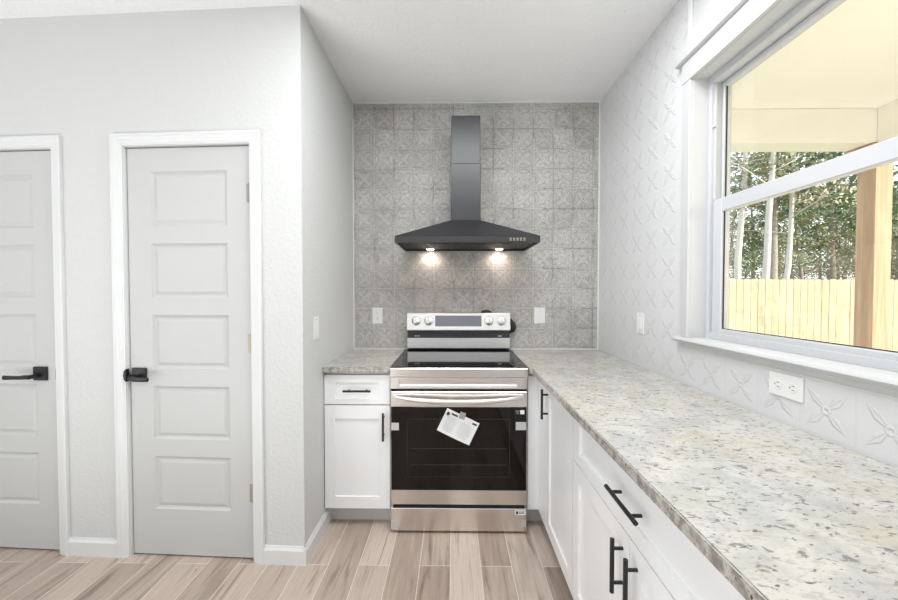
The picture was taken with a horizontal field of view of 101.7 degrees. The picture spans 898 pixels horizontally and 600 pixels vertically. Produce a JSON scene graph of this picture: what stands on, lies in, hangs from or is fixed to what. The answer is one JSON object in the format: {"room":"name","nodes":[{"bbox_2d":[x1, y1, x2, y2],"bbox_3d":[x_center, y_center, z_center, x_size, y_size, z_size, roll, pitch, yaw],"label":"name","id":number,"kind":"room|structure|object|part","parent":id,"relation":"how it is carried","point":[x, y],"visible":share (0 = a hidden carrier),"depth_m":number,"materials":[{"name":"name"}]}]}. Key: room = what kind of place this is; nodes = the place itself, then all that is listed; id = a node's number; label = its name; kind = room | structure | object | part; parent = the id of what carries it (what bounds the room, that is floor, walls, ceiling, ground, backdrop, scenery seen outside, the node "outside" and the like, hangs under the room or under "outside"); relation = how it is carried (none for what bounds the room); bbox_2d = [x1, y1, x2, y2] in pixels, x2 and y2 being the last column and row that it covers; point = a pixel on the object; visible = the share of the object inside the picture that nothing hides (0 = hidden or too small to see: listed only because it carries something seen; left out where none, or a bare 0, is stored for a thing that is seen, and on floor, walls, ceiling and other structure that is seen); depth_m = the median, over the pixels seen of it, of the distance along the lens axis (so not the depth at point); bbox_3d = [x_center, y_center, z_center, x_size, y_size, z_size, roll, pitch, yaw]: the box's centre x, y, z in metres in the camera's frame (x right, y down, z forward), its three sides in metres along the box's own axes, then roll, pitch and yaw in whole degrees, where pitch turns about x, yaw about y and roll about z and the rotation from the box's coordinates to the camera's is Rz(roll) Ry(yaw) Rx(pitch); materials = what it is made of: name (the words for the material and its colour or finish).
{"room":"kitchen","nodes":[
{"label":"kitchen","id":0,"kind":"room"},
{"bbox_2d":[68,537,116,557],"bbox_3d":[-1.793,1.248,1.845,0.263,0.088,0.014,0,1,3],"label":"baseboard","id":1,"kind":"structure","parent":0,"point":[77,546],"depth_m":1.84,"materials":[{"name":"white"}]},
{"bbox_2d":[0,6,279,544],"bbox_3d":[-2.277,-0.056,1.913,2.907,2.693,0.120,0,1,3],"label":"wall","id":2,"kind":"structure","parent":0,"point":[83,80],"depth_m":1.80,"materials":[{"name":"grey paint"}]},
{"bbox_2d":[0,135,70,555],"bbox_3d":[-2.368,0.237,1.898,0.893,2.106,0.171,0,1,3],"label":"door","id":3,"kind":"structure","parent":2,"relation":"in","point":[34,438],"depth_m":1.86,"materials":[{"name":"grey paint"}]},
{"bbox_3d":[-2.141,0.385,1.831,0.146,0.026,0.057,0,1,3],"label":"handle lever","id":4,"kind":"part","parent":3,"relation":"part of","materials":[{"name":"black metal"}]},
{"bbox_2d":[109,130,264,564],"bbox_3d":[-1.282,0.239,1.835,0.756,2.106,0.171,0,1,3],"label":"door","id":5,"kind":"structure","parent":2,"relation":"in","point":[185,207],"depth_m":1.81,"materials":[{"name":"grey paint"}]},
{"bbox_3d":[-1.605,0.373,1.817,0.015,0.062,0.020,0,1,3],"label":"strike plate","id":6,"kind":"part","parent":5,"relation":"part of","materials":[{"name":"black metal"}]},
{"bbox_3d":[-1.530,0.385,1.798,0.136,0.026,0.062,0,1,3],"label":"handle lever","id":7,"kind":"part","parent":5,"relation":"part of","materials":[{"name":"black metal"}]},
{"bbox_2d":[263,545,306,565],"bbox_3d":[-0.800,1.249,1.787,0.214,0.088,0.014,0,1,3],"label":"baseboard","id":8,"kind":"structure","parent":2,"relation":"attached to","point":[272,554],"depth_m":1.78,"materials":[{"name":"white"}]},
{"bbox_2d":[0,519,572,599],"bbox_3d":[-1.276,1.387,-0.303,4.957,0.100,6.300,0,1,1],"label":"floor","id":9,"kind":"structure","parent":0,"point":[354,559],"depth_m":1.75,"materials":[{"name":"brown wood"}]},
{"bbox_2d":[324,373,391,519],"bbox_3d":[-0.511,0.839,2.346,0.372,0.886,0.657,0,1,1],"label":"base cabinet","id":10,"kind":"object","parent":9,"relation":"on","point":[357,405],"visible":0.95,"depth_m":2.06,"materials":[{"name":"white paint"}]},
{"bbox_3d":[-0.510,0.504,2.028,0.154,0.012,0.034,0,1,1],"label":"pull handle","id":11,"kind":"part","parent":10,"relation":"part of","materials":[{"name":"black metal"}]},
{"bbox_3d":[-0.515,0.502,2.055,0.366,0.164,0.020,0,1,1],"label":"drawer","id":12,"kind":"part","parent":10,"relation":"part of","materials":[{"name":"white paint"}]},
{"bbox_3d":[-0.515,0.882,2.063,0.366,0.583,0.020,0,1,1],"label":"door","id":13,"kind":"part","parent":10,"relation":"part of","materials":[{"name":"white paint"}]},
{"bbox_2d":[322,349,404,372],"bbox_3d":[-0.511,0.380,2.342,0.376,0.030,0.647,0,1,1],"label":"countertop","id":14,"kind":"structure","parent":10,"relation":"on","point":[356,360],"depth_m":2.19,"materials":[{"name":"grey stone"}]},
{"bbox_3d":[-0.365,0.704,2.030,0.012,0.155,0.034,0,1,1],"label":"pull handle","id":15,"kind":"part","parent":10,"relation":"part of","materials":[{"name":"black metal"}]},
{"bbox_2d":[390,313,527,531],"bbox_3d":[0.057,0.691,2.298,0.750,1.184,0.714,0,1,1],"label":"electric range","id":16,"kind":"object","parent":9,"relation":"on","point":[457,362],"visible":1,"depth_m":2.00,"materials":[{"name":"silver metal"}]},
{"bbox_3d":[-0.233,0.148,2.580,0.060,0.060,0.036,0,1,1],"label":"knob","id":17,"kind":"part","parent":16,"relation":"part of","materials":[{"name":"silver metal"}]},
{"bbox_3d":[-0.144,0.148,2.579,0.060,0.060,0.036,0,1,1],"label":"knob","id":18,"kind":"part","parent":16,"relation":"part of","materials":[{"name":"silver metal"}]},
{"bbox_2d":[437,408,479,444],"bbox_3d":[0.050,0.691,1.992,0.234,0.205,0.005,0,1,1],"label":"instruction sheet","id":19,"kind":"object","parent":16,"relation":"attached to","point":[453,424],"visible":1,"depth_m":1.99,"materials":[{"name":"white paper"}]},
{"bbox_2d":[443,416,472,439],"bbox_3d":[0.045,0.699,1.991,0.156,0.078,0.003,26,1,0],"label":"print","id":20,"kind":"object","parent":19,"relation":"attached to","point":[455,427],"depth_m":1.99,"materials":[{"name":"grey paper"}]},
{"bbox_2d":[447,412,476,425],"bbox_3d":[0.069,0.652,1.991,0.177,0.023,0.001,26,1,0],"label":"print","id":21,"kind":"object","parent":19,"relation":"attached to","point":[455,417],"depth_m":1.99,"materials":[{"name":"grey paper"}]},
{"bbox_3d":[0.053,1.210,2.031,0.746,0.129,0.040,0,1,1],"label":"storage drawer","id":22,"kind":"part","parent":16,"relation":"part of","materials":[{"name":"silver metal"}]},
{"bbox_3d":[0.052,0.537,1.966,0.710,0.039,0.057,0,1,1],"label":"door handle","id":23,"kind":"part","parent":16,"relation":"part of","materials":[{"name":"silver metal"}]},
{"bbox_3d":[0.067,0.307,2.603,0.730,0.074,0.012,0,1,1],"label":"panel","id":24,"kind":"part","parent":16,"relation":"part of","materials":[{"name":"silver metal"}]},
{"bbox_3d":[0.068,0.156,2.607,0.730,0.128,0.058,0,1,1],"label":"control panel","id":25,"kind":"part","parent":16,"relation":"part of","materials":[{"name":"silver metal"}]},
{"bbox_3d":[0.053,0.814,2.020,0.746,0.627,0.038,0,1,1],"label":"oven door","id":26,"kind":"part","parent":16,"relation":"part of","materials":[{"name":"black glass"}]},
{"bbox_3d":[0.053,0.814,2.001,0.740,0.460,0.005,0,1,1],"label":"door glass","id":27,"kind":"part","parent":16,"relation":"part of","materials":[{"name":"black glass"}]},
{"bbox_3d":[0.053,0.396,2.014,0.750,0.048,0.042,0,1,1],"label":"trim","id":28,"kind":"part","parent":16,"relation":"part of","materials":[{"name":"silver metal"}]},
{"bbox_2d":[391,349,526,367],"bbox_3d":[0.057,0.369,2.326,0.748,0.015,0.643,0,1,1],"label":"cooktop","id":29,"kind":"object","parent":16,"relation":"in","point":[410,358],"depth_m":2.23,"materials":[{"name":"black glass"}]},
{"bbox_3d":[0.282,0.148,2.574,0.060,0.060,0.036,0,1,1],"label":"knob","id":30,"kind":"part","parent":16,"relation":"part of","materials":[{"name":"silver metal"}]},
{"bbox_2d":[480,309,515,333],"bbox_3d":[0.345,0.164,2.628,0.277,0.193,0.048,0,1,1],"label":"power cord","id":31,"kind":"object","parent":16,"relation":"attached to","point":[512,323],"visible":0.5,"depth_m":2.61,"materials":[{"name":"black rubber"}]},
{"bbox_3d":[0.370,0.148,2.572,0.060,0.060,0.036,0,1,1],"label":"knob","id":32,"kind":"part","parent":16,"relation":"part of","materials":[{"name":"silver metal"}]},
{"bbox_2d":[525,373,545,527],"bbox_3d":[0.757,0.840,2.269,0.630,0.886,0.781,0,1,1],"label":"base cabinet","id":33,"kind":"object","parent":9,"relation":"on","point":[536,427],"visible":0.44,"depth_m":2.04,"materials":[{"name":"white paint"}]},
{"bbox_3d":[0.480,0.797,2.049,0.080,0.754,0.020,0,1,1],"label":"filler panel","id":34,"kind":"part","parent":33,"relation":"part of","materials":[{"name":"white paint"}]},
{"bbox_3d":[0.509,0.799,1.960,0.020,0.754,0.156,0,1,1],"label":"filler panel","id":35,"kind":"part","parent":33,"relation":"part of","materials":[{"name":"white paint"}]},
{"bbox_2d":[540,389,573,594],"bbox_3d":[0.762,0.853,1.666,0.606,0.886,0.418,0,1,1],"label":"base cabinet","id":36,"kind":"object","parent":9,"relation":"on","point":[559,422],"visible":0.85,"depth_m":1.65,"materials":[{"name":"white paint"}]},
{"bbox_3d":[0.479,0.525,1.840,0.036,0.150,0.012,0,1,1],"label":"pull handle","id":37,"kind":"part","parent":36,"relation":"part of","materials":[{"name":"black metal"}]},
{"bbox_2d":[572,419,745,599],"bbox_3d":[0.754,0.867,0.985,0.606,0.886,0.935,0,1,1],"label":"base cabinet","id":38,"kind":"object","parent":9,"relation":"on","point":[625,547],"visible":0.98,"depth_m":1.02,"materials":[{"name":"white paint"}]},
{"bbox_3d":[0.500,0.914,1.223,0.020,0.554,0.464,0,1,1],"label":"door","id":39,"kind":"part","parent":38,"relation":"part of","materials":[{"name":"white paint"}]},
{"bbox_3d":[0.469,0.745,1.026,0.036,0.152,0.012,0,1,1],"label":"pull handle","id":40,"kind":"part","parent":38,"relation":"part of","materials":[{"name":"black metal"}]},
{"bbox_3d":[0.469,0.544,0.979,0.036,0.012,0.174,0,1,1],"label":"pull handle","id":41,"kind":"part","parent":38,"relation":"part of","materials":[{"name":"black metal"}]},
{"bbox_3d":[0.469,0.747,0.946,0.036,0.152,0.012,0,1,1],"label":"pull handle","id":42,"kind":"part","parent":38,"relation":"part of","materials":[{"name":"black metal"}]},
{"bbox_3d":[0.494,0.924,0.755,0.020,0.554,0.464,0,1,1],"label":"door","id":43,"kind":"part","parent":38,"relation":"part of","materials":[{"name":"white paint"}]},
{"bbox_2d":[510,349,897,599],"bbox_3d":[0.743,0.405,1.116,0.634,0.030,3.068,0,1,1],"label":"countertop","id":44,"kind":"structure","parent":38,"relation":"on","point":[782,511],"depth_m":0.80,"materials":[{"name":"grey stone"}]},
{"bbox_2d":[275,5,353,545],"bbox_3d":[-0.762,-0.062,2.216,0.123,2.693,0.908,0,1,1],"label":"wall","id":45,"kind":"structure","parent":0,"point":[314,141],"depth_m":1.83,"materials":[{"name":"grey paint"}]},
{"bbox_2d":[313,316,318,339],"bbox_3d":[-0.700,0.148,1.930,0.008,0.118,0.074,0,1,1],"label":"light switch","id":46,"kind":"object","parent":45,"relation":"attached to","point":[315,319],"visible":1,"depth_m":1.91,"materials":[{"name":"white plastic"}]},
{"bbox_2d":[303,508,331,565],"bbox_3d":[-0.697,1.246,1.959,0.014,0.088,0.368,0,1,1],"label":"baseboard","id":47,"kind":"structure","parent":45,"relation":"attached to","point":[312,543],"depth_m":1.93,"materials":[{"name":"white"}]},
{"bbox_2d":[0,0,677,102],"bbox_3d":[-1.276,-1.415,-0.362,4.957,0.120,6.300,0,1,1],"label":"ceiling","id":48,"kind":"structure","parent":0,"point":[380,51],"depth_m":1.97,"materials":[{"name":"white paint"}]},
{"bbox_2d":[693,0,735,44],"bbox_3d":[1.125,-0.007,-0.432,0.154,2.693,6.159,0,1,1],"label":"wall","id":49,"kind":"structure","parent":0,"point":[706,13],"depth_m":1.53,"materials":[{"name":"grey paint"}]},
{"bbox_2d":[637,313,643,334],"bbox_3d":[1.068,0.131,2.042,0.008,0.118,0.074,0,1,1],"label":"light switch","id":50,"kind":"object","parent":49,"relation":"attached to","point":[640,316],"visible":1,"depth_m":2.03,"materials":[{"name":"white plastic"}]},
{"bbox_2d":[687,0,692,50],"bbox_3d":[1.068,-1.240,1.617,0.010,0.313,0.023,0,1,1],"label":"trim","id":51,"kind":"structure","parent":49,"relation":"attached to","point":[690,2],"depth_m":1.61,"materials":[{"name":"white"}]},
{"bbox_2d":[598,0,897,467],"bbox_3d":[1.063,-0.492,1.079,0.006,1.786,3.100,0,1,1],"label":"backsplash","id":52,"kind":"structure","parent":49,"relation":"attached to","point":[641,112],"depth_m":1.83,"materials":[{"name":"white tile"}]},
{"bbox_2d":[673,0,897,396],"bbox_3d":[1.125,-0.422,1.123,0.201,1.294,1.129,0,1,1],"label":"window","id":53,"kind":"structure","parent":49,"relation":"in","point":[749,32],"depth_m":1.45,"materials":[{"name":"grey plastic"}]},
{"bbox_3d":[1.054,-0.438,1.123,0.021,1.230,1.081,0,1,1],"label":"casing","id":54,"kind":"part","parent":53,"relation":"part of","materials":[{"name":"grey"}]},
{"bbox_3d":[1.186,-0.654,1.117,0.030,0.542,0.923,0,1,1],"label":"sash","id":55,"kind":"part","parent":53,"relation":"part of","materials":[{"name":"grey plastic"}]},
{"bbox_3d":[1.154,-0.127,1.128,0.030,0.588,0.923,0,1,1],"label":"sash","id":56,"kind":"part","parent":53,"relation":"part of","materials":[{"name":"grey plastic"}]},
{"bbox_2d":[769,371,803,402],"bbox_3d":[1.057,0.271,1.148,0.008,0.074,0.118,0,1,1],"label":"wall outlet","id":57,"kind":"object","parent":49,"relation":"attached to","point":[780,384],"visible":1,"depth_m":1.14,"materials":[{"name":"white plastic"}]},
{"bbox_2d":[773,379,781,388],"bbox_3d":[1.056,0.270,1.174,0.003,0.033,0.033,0,1,1],"label":"receptacle","id":58,"kind":"object","parent":57,"relation":"attached to","point":[777,383],"depth_m":1.17,"materials":[{"name":"grey plastic"}]},
{"bbox_2d":[787,383,797,393],"bbox_3d":[1.055,0.271,1.122,0.003,0.033,0.033,0,1,1],"label":"receptacle","id":59,"kind":"object","parent":57,"relation":"attached to","point":[792,388],"depth_m":1.12,"materials":[{"name":"grey plastic"}]},
{"bbox_3d":[-1.238,-0.074,2.746,4.957,2.693,0.141,0,1,1],"label":"wall","id":60,"kind":"structure","parent":0,"visible":0},
{"bbox_2d":[372,308,382,323],"bbox_3d":[-0.520,0.114,2.658,0.074,0.118,0.008,0,1,1],"label":"wall outlet","id":61,"kind":"object","parent":60,"relation":"attached to","point":[377,313],"visible":1,"depth_m":2.66,"materials":[{"name":"white plastic"}]},
{"bbox_2d":[395,115,539,250],"bbox_3d":[0.112,-0.768,2.402,0.869,0.840,0.464,0,1,1],"label":"range hood","id":62,"kind":"object","parent":60,"relation":"attached to","point":[465,231],"visible":1,"depth_m":2.35,"materials":[{"name":"grey metal"}]},
{"bbox_2d":[353,103,598,349],"bbox_3d":[0.192,-0.519,2.644,1.775,1.789,0.009,0,1,1],"label":"backsplash","id":63,"kind":"structure","parent":60,"relation":"attached to","point":[539,161],"depth_m":2.64,"materials":[{"name":"grey tile"}]},
{"bbox_2d":[352,101,599,349],"bbox_3d":[0.192,-0.530,2.638,1.775,1.776,0.004,0,1,1],"label":"trim","id":64,"kind":"structure","parent":60,"relation":"attached to","point":[574,101],"depth_m":2.63,"materials":[{"name":"white"}]},
{"bbox_2d":[534,307,544,323],"bbox_3d":[0.655,0.112,2.643,0.078,0.118,0.008,0,1,1],"label":"light switch","id":65,"kind":"object","parent":60,"relation":"attached to","point":[539,312],"visible":1,"depth_m":2.64,"materials":[{"name":"white plastic"}]},
{"label":"outside","id":66,"kind":"structure","parent":0,"visible":0},
{"bbox_3d":[20.277,1.162,22.434,80.000,0.200,100.000,0,1,1],"label":"ground","id":67,"kind":"structure","parent":66,"visible":0},
{"bbox_2d":[729,209,744,277],"bbox_3d":[18.161,-2.540,23.132,2.963,7.178,2.855,0,1,20],"label":"birch tree","id":68,"kind":"object","parent":67,"relation":"on","point":[735,209],"visible":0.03,"depth_m":23.13,"materials":[{"name":"green plant"}]},
{"bbox_2d":[729,227,748,278],"bbox_3d":[10.689,-1.297,14.646,3.516,5.046,3.792,1,2,44],"label":"tree","id":69,"kind":"object","parent":67,"relation":"on","point":[731,234],"visible":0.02,"depth_m":14.41,"materials":[{"name":"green plant"}]},
{"bbox_2d":[729,209,762,275],"bbox_3d":[14.863,-2.145,19.174,4.565,6.552,4.924,-1,2,-37],"label":"tree","id":70,"kind":"object","parent":67,"relation":"on","point":[736,209],"visible":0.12,"depth_m":19.03,"materials":[{"name":"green plant"}]},
{"bbox_2d":[729,157,786,278],"bbox_3d":[17.082,-3.633,20.952,4.720,9.451,4.736,1,2,43],"label":"pine tree","id":71,"kind":"object","parent":67,"relation":"on","point":[750,174],"visible":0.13,"depth_m":20.81,"materials":[{"name":"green plant"}]},
{"bbox_2d":[729,214,792,279],"bbox_3d":[14.203,-1.448,17.419,3.334,5.239,3.489,-1,1,-30],"label":"tree","id":72,"kind":"object","parent":67,"relation":"on","point":[755,219],"visible":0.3,"depth_m":17.50,"materials":[{"name":"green plant"}]},
{"bbox_2d":[752,223,795,303],"bbox_3d":[16.307,-1.421,18.604,3.853,5.126,3.572,-1,1,-25],"label":"tree","id":73,"kind":"object","parent":67,"relation":"on","point":[761,223],"visible":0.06,"depth_m":18.68,"materials":[{"name":"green plant"}]},
{"bbox_2d":[730,152,819,279],"bbox_3d":[9.849,-4.764,11.418,5.003,12.118,4.819,0,1,22],"label":"birch tree","id":74,"kind":"object","parent":67,"relation":"on","point":[769,204],"visible":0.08,"depth_m":11.46,"materials":[{"name":"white plant"}]},
{"bbox_2d":[730,152,845,279],"bbox_3d":[10.178,-4.785,12.418,4.819,12.118,5.003,0,1,3],"label":"birch tree","id":75,"kind":"object","parent":67,"relation":"on","point":[739,239],"visible":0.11,"depth_m":12.58,"materials":[{"name":"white plant"}]},
{"bbox_2d":[729,168,847,306],"bbox_3d":[12.824,-2.030,14.759,4.147,6.516,4.339,0,1,-16],"label":"tree","id":76,"kind":"object","parent":67,"relation":"on","point":[786,211],"visible":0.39,"depth_m":14.61,"materials":[{"name":"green plant"}]},
{"bbox_2d":[757,223,824,304],"bbox_3d":[15.864,-1.361,17.034,3.535,5.074,3.814,1,2,37],"label":"tree","id":77,"kind":"object","parent":67,"relation":"on","point":[802,245],"visible":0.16,"depth_m":16.68,"materials":[{"name":"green plant"}]},
{"bbox_2d":[745,166,854,279],"bbox_3d":[14.705,-2.257,15.036,4.379,6.959,4.951,0,1,9],"label":"tree","id":78,"kind":"object","parent":67,"relation":"on","point":[807,217],"visible":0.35,"depth_m":14.66,"materials":[{"name":"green plant"}]},
{"bbox_2d":[778,199,836,279],"bbox_3d":[20.686,-2.502,21.505,4.692,7.168,3.539,-1,2,-40],"label":"pine tree","id":79,"kind":"object","parent":67,"relation":"on","point":[813,199],"visible":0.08,"depth_m":21.46,"materials":[{"name":"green plant"}]},
{"bbox_2d":[728,279,897,350],"bbox_3d":[10.793,0.450,7.955,12.190,1.829,0.154,0,1,1],"label":"fence","id":80,"kind":"object","parent":67,"relation":"on","point":[810,309],"visible":0.48,"depth_m":7.92,"materials":[{"name":"brown wood"}]},
{"bbox_2d":[730,152,895,279],"bbox_3d":[11.672,-4.252,12.915,4.477,11.037,5.537,-1,1,-24],"label":"birch tree","id":81,"kind":"object","parent":67,"relation":"on","point":[793,199],"visible":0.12,"depth_m":12.32,"materials":[{"name":"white plant"}]},
{"bbox_2d":[730,152,897,279],"bbox_3d":[12.219,-5.647,13.202,6.892,13.801,6.916,0,1,14],"label":"birch tree","id":82,"kind":"object","parent":67,"relation":"on","point":[774,239],"visible":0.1,"depth_m":12.85,"materials":[{"name":"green plant"}]},
{"bbox_2d":[732,152,897,279],"bbox_3d":[16.375,-5.001,14.796,6.147,12.449,8.148,-1,1,-28],"label":"pine tree","id":83,"kind":"object","parent":67,"relation":"on","point":[846,206],"visible":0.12,"depth_m":15.09,"materials":[{"name":"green plant"}]},
{"bbox_2d":[778,207,852,279],"bbox_3d":[19.597,-2.152,19.630,4.366,6.557,4.173,1,1,24],"label":"tree","id":84,"kind":"object","parent":67,"relation":"on","point":[819,222],"visible":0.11,"depth_m":19.31,"materials":[{"name":"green plant"}]},
{"bbox_2d":[784,182,895,279],"bbox_3d":[17.254,-2.097,16.650,4.676,6.572,4.136,0,1,9],"label":"tree","id":85,"kind":"object","parent":67,"relation":"on","point":[836,225],"visible":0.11,"depth_m":16.25,"materials":[{"name":"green plant"}]},
{"bbox_2d":[800,183,893,278],"bbox_3d":[23.028,-2.920,21.540,4.009,8.000,3.995,0,1,-17],"label":"pine tree","id":86,"kind":"object","parent":67,"relation":"on","point":[853,183],"visible":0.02,"depth_m":21.31,"materials":[{"name":"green plant"}]},
{"bbox_2d":[816,196,897,279],"bbox_3d":[16.399,-1.552,14.781,3.498,5.558,3.955,1,1,30],"label":"tree","id":87,"kind":"object","parent":67,"relation":"on","point":[849,234],"visible":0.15,"depth_m":14.84,"materials":[{"name":"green plant"}]},
{"bbox_2d":[825,194,897,278],"bbox_3d":[20.473,-2.264,17.107,4.899,6.886,4.334,-1,2,-41],"label":"tree","id":88,"kind":"object","parent":67,"relation":"on","point":[854,194],"visible":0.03,"depth_m":17.52,"materials":[{"name":"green plant"}]},
{"bbox_2d":[840,234,894,279],"bbox_3d":[22.238,-1.370,19.743,3.173,4.986,3.320,-1,1,-34],"label":"tree","id":89,"kind":"object","parent":67,"relation":"on","point":[847,234],"visible":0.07,"depth_m":19.82,"materials":[{"name":"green plant"}]},
{"bbox_2d":[840,192,897,279],"bbox_3d":[18.716,-1.834,14.936,4.073,6.116,3.893,1,1,26],"label":"tree","id":90,"kind":"object","parent":67,"relation":"on","point":[895,273],"visible":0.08,"depth_m":15.23,"materials":[{"name":"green plant"}]},
{"bbox_2d":[890,180,897,277],"bbox_3d":[26.635,-3.075,21.884,4.142,8.294,4.157,0,1,-19],"label":"pine tree","id":91,"kind":"object","parent":67,"relation":"on","point":[896,180],"visible":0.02,"depth_m":21.48,"materials":[{"name":"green plant"}]},
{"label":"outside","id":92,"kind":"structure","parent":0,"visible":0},
{"bbox_3d":[2.561,1.442,-0.074,2.675,0.100,6.950,0,1,1],"label":"patio","id":93,"kind":"object","parent":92,"visible":0},
{"bbox_2d":[847,142,892,349],"bbox_3d":[3.503,0.030,3.048,0.210,2.594,0.205,0,1,1],"label":"porch post","id":94,"kind":"object","parent":93,"relation":"on","point":[874,186],"visible":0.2,"depth_m":2.96,"materials":[{"name":"brown wood"}]},
{"bbox_2d":[731,108,877,151],"bbox_3d":[2.440,-1.404,3.042,2.355,0.271,0.200,0,1,1],"label":"beam","id":95,"kind":"structure","parent":94,"relation":"on","point":[842,129],"depth_m":2.94,"materials":[{"name":"beige paint"}]},
{"bbox_2d":[877,100,897,141],"bbox_3d":[3.484,-1.333,-0.345,0.185,0.271,6.547,0,1,1],"label":"beam","id":96,"kind":"structure","parent":94,"relation":"on","point":[887,128],"depth_m":2.86,"materials":[{"name":"beige paint"}]},
{"bbox_2d":[732,0,897,108],"bbox_3d":[2.486,-1.544,-0.201,2.525,0.143,6.820,0,1,1],"label":"ceiling","id":97,"kind":"structure","parent":96,"relation":"on","point":[848,58],"depth_m":2.41,"materials":[{"name":"beige paint"}]}
]}

